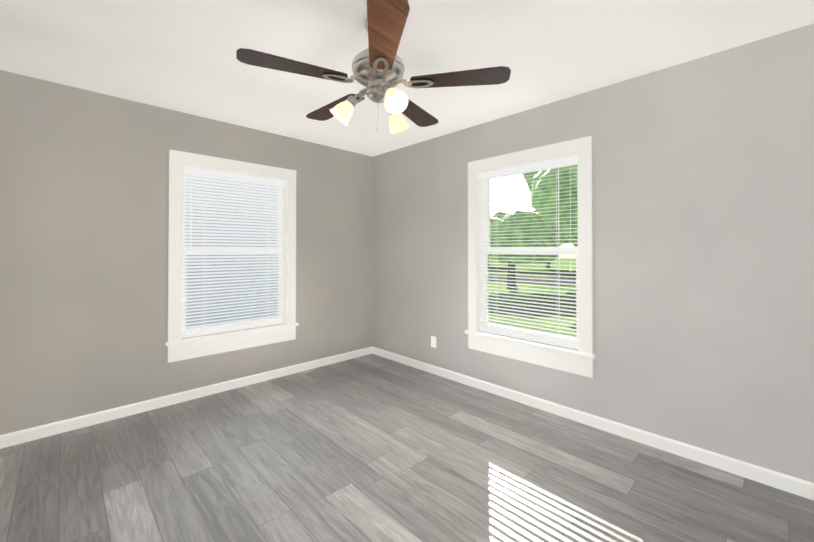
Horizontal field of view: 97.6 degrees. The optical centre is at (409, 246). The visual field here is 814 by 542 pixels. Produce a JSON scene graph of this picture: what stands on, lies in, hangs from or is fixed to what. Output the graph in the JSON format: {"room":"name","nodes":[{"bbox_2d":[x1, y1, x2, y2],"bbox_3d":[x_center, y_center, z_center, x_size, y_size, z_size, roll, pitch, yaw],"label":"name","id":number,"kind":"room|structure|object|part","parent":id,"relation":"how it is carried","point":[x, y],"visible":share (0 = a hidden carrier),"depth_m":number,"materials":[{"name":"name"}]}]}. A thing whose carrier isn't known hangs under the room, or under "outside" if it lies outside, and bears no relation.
{"room":"empty bedroom","nodes":[
{"label":"empty bedroom","id":0,"kind":"room"},
{"bbox_2d":[0,70,372,434],"bbox_3d":[-2.047,0.135,3.049,4.580,2.570,0.160,1,-1,-44],"label":"wall","id":1,"kind":"structure","parent":0,"point":[84,198],"depth_m":2.74,"materials":[{"name":"paint"}]},
{"bbox_2d":[0,346,372,448],"bbox_3d":[-1.597,1.282,3.353,3.173,0.083,0.015,1,-1,-44],"label":"baseboard","id":2,"kind":"structure","parent":1,"relation":"attached to","point":[34,433],"depth_m":2.90,"materials":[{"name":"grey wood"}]},
{"bbox_2d":[168,149,295,341],"bbox_3d":[-1.651,-0.006,3.409,1.128,1.600,0.162,1,-1,-44],"label":"window","id":3,"kind":"structure","parent":1,"relation":"in","point":[177,159],"depth_m":3.32,"materials":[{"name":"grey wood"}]},
{"bbox_3d":[-1.683,0.048,3.441,0.836,1.432,0.039,1,-1,-44],"label":"glass","id":4,"kind":"part","parent":3,"relation":"part of","materials":[{"name":"clear glass"}]},
{"bbox_3d":[-1.683,0.047,3.441,0.920,1.470,0.069,1,-1,-44],"label":"left window sash","id":5,"kind":"part","parent":3,"relation":"part of","materials":[{"name":"white plastic"}]},
{"bbox_2d":[190,169,280,266],"bbox_3d":[-1.607,-0.234,3.372,0.814,0.870,0.015,1,-1,-44],"label":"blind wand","id":6,"kind":"object","parent":3,"relation":"hanging from","point":[191,221],"visible":0.96,"depth_m":3.09,"materials":[{"name":"grey plastic"}]},
{"bbox_2d":[165,322,298,345],"bbox_3d":[-1.615,0.808,3.364,1.164,0.030,0.118,1,-1,-44],"label":"window sill","id":7,"kind":"structure","parent":1,"relation":"attached to","point":[216,336],"depth_m":3.25,"materials":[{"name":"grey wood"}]},
{"bbox_2d":[168,326,295,362],"bbox_3d":[-1.603,0.896,3.350,1.128,0.145,0.018,1,-1,-44],"label":"apron","id":8,"kind":"object","parent":1,"relation":"attached to","point":[185,351],"visible":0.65,"depth_m":3.28,"materials":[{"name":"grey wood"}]},
{"bbox_2d":[181,164,286,338],"bbox_3d":[-1.672,0.059,3.429,0.956,1.530,0.180,1,-1,-44],"label":"liner","id":9,"kind":"object","parent":1,"relation":"attached to","point":[284,238],"visible":0.23,"depth_m":3.69,"materials":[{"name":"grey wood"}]},
{"bbox_2d":[0,354,813,541],"bbox_3d":[-0.764,1.366,1.719,4.580,0.120,6.637,1,-1,-44],"label":"floor","id":10,"kind":"structure","parent":0,"point":[371,448],"depth_m":2.02,"materials":[{"name":"grey wood"}]},
{"bbox_2d":[0,0,813,156],"bbox_3d":[-0.764,-1.224,1.746,4.580,0.120,6.637,1,-1,-44],"label":"ceiling","id":11,"kind":"structure","parent":0,"point":[178,55],"depth_m":2.09,"materials":[{"name":"paint"}]},
{"bbox_2d":[236,0,510,133],"bbox_3d":[-0.198,-0.880,1.893,1.287,0.564,1.229,1,-1,-44],"label":"ceiling fan","id":12,"kind":"object","parent":11,"relation":"hanging from","point":[378,68],"visible":1,"depth_m":1.74,"materials":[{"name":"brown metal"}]},
{"bbox_3d":[-0.162,-0.957,1.857,0.276,0.412,0.276,1,-1,-44],"label":"motor","id":13,"kind":"part","parent":12,"relation":"part of","materials":[{"name":"silver metal"}]},
{"bbox_3d":[-0.103,-0.844,1.437,0.367,0.017,0.444,1,-1,-44],"label":"blade","id":14,"kind":"part","parent":12,"relation":"part of","materials":[{"name":"brown wood"}]},
{"bbox_2d":[372,23,813,482],"bbox_3d":[1.363,0.132,2.716,0.160,2.570,5.077,1,-1,-44],"label":"wall","id":15,"kind":"structure","parent":0,"point":[703,238],"depth_m":2.27,"materials":[{"name":"paint"}]},
{"bbox_2d":[431,336,435,347],"bbox_3d":[0.252,0.997,3.726,0.009,0.114,0.070,1,-1,-44],"label":"electrical outlet","id":16,"kind":"object","parent":15,"relation":"attached to","point":[433,341],"visible":1,"depth_m":3.72,"materials":[{"name":"white plastic"}]},
{"bbox_2d":[477,153,578,346],"bbox_3d":[1.024,0.055,3.080,0.180,1.530,0.940,1,-1,-44],"label":"liner","id":17,"kind":"object","parent":15,"relation":"attached to","point":[479,243],"visible":0.19,"depth_m":3.35,"materials":[{"name":"white wood"}]},
{"bbox_2d":[468,136,592,353],"bbox_3d":[1.002,-0.010,3.059,0.162,1.600,1.112,1,-1,-44],"label":"window","id":18,"kind":"structure","parent":15,"relation":"in","point":[582,147],"depth_m":2.95,"materials":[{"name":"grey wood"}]},
{"bbox_3d":[1.036,0.043,3.091,0.069,1.470,0.904,1,-1,-44],"label":"right window sash","id":19,"kind":"part","parent":18,"relation":"part of","materials":[{"name":"white plastic"}]},
{"bbox_3d":[1.036,0.044,3.091,0.039,1.432,0.820,1,-1,-44],"label":"glass","id":20,"kind":"part","parent":18,"relation":"part of","materials":[{"name":"clear glass"}]},
{"bbox_2d":[465,329,595,359],"bbox_3d":[0.966,0.805,3.015,0.118,0.030,1.148,1,-1,-44],"label":"window sill","id":21,"kind":"structure","parent":15,"relation":"attached to","point":[568,351],"depth_m":2.90,"materials":[{"name":"white wood"}]},
{"bbox_2d":[468,334,592,377],"bbox_3d":[0.953,0.892,3.002,0.018,0.145,1.112,1,-1,-44],"label":"apron","id":22,"kind":"object","parent":15,"relation":"attached to","point":[581,366],"visible":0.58,"depth_m":2.92,"materials":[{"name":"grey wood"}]},
{"bbox_2d":[372,347,813,500],"bbox_3d":[1.250,1.275,2.695,0.015,0.083,4.901,1,-1,-44],"label":"baseboard","id":23,"kind":"structure","parent":15,"relation":"attached to","point":[786,483],"depth_m":2.39,"materials":[{"name":"white wood"}]},
{"label":"outside","id":24,"kind":"structure","parent":0,"visible":0},
{"bbox_2d":[488,257,575,336],"bbox_3d":[0.120,1.955,13.944,140.000,0.200,140.000,1,-1,-44],"label":"ground","id":25,"kind":"structure","parent":24,"point":[542,273],"depth_m":12.89,"materials":[{"name":"green plant"}]},
{"bbox_2d":[185,175,276,328],"bbox_3d":[-7.811,-1.203,8.504,17.000,6.000,8.000,1,-1,-44],"label":"house","id":26,"kind":"structure","parent":25,"relation":"on","point":[230,264],"depth_m":7.05,"materials":[{"name":"white"}]},
{"bbox_2d":[507,261,516,288],"bbox_3d":[4.211,0.733,16.037,1.867,2.288,1.108,1,-1,-44],"label":"trunk","id":27,"kind":"object","parent":25,"relation":"on","point":[511,265],"depth_m":15.77,"materials":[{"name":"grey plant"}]},
{"bbox_2d":[488,274,575,286],"bbox_3d":[7.073,1.916,20.723,4.500,0.020,140.000,1,-1,-44],"label":"road","id":28,"kind":"structure","parent":25,"relation":"on","point":[554,281],"depth_m":19.95,"materials":[{"name":"grey asphalt"}]},
{"bbox_3d":[7.099,0.143,13.249,1.517,3.408,0.984,1,-1,-44],"label":"trunk","id":29,"kind":"object","parent":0,"visible":0},
{"bbox_2d":[488,165,577,263],"bbox_3d":[5.609,-1.456,14.702,4.216,4.462,6.688,1,-1,-44],"label":"foliage","id":30,"kind":"object","parent":29,"relation":"attached to","point":[550,203],"depth_m":14.64,"materials":[{"name":"green plant"}]},
{"bbox_3d":[12.987,-1.052,24.376,2.350,6.032,2.509,1,-1,-44],"label":"trunk","id":31,"kind":"object","parent":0,"visible":0},
{"bbox_2d":[523,171,539,191],"bbox_3d":[12.371,-4.571,25.127,9.200,6.624,6.902,1,-1,-44],"label":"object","id":32,"kind":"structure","parent":31,"relation":"attached to","point":[528,178],"depth_m":23.66,"materials":[{"name":"green plant"}]},
{"bbox_3d":[13.257,0.307,32.671,2.670,3.489,2.004,1,-1,-44],"label":"trunk","id":33,"kind":"object","parent":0,"visible":0},
{"bbox_2d":[527,210,569,246],"bbox_3d":[12.685,-1.837,33.788,4.900,4.389,7.050,1,-1,-44],"label":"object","id":34,"kind":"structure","parent":33,"relation":"attached to","point":[560,237],"depth_m":31.54,"materials":[{"name":"green plant"}]}
]}

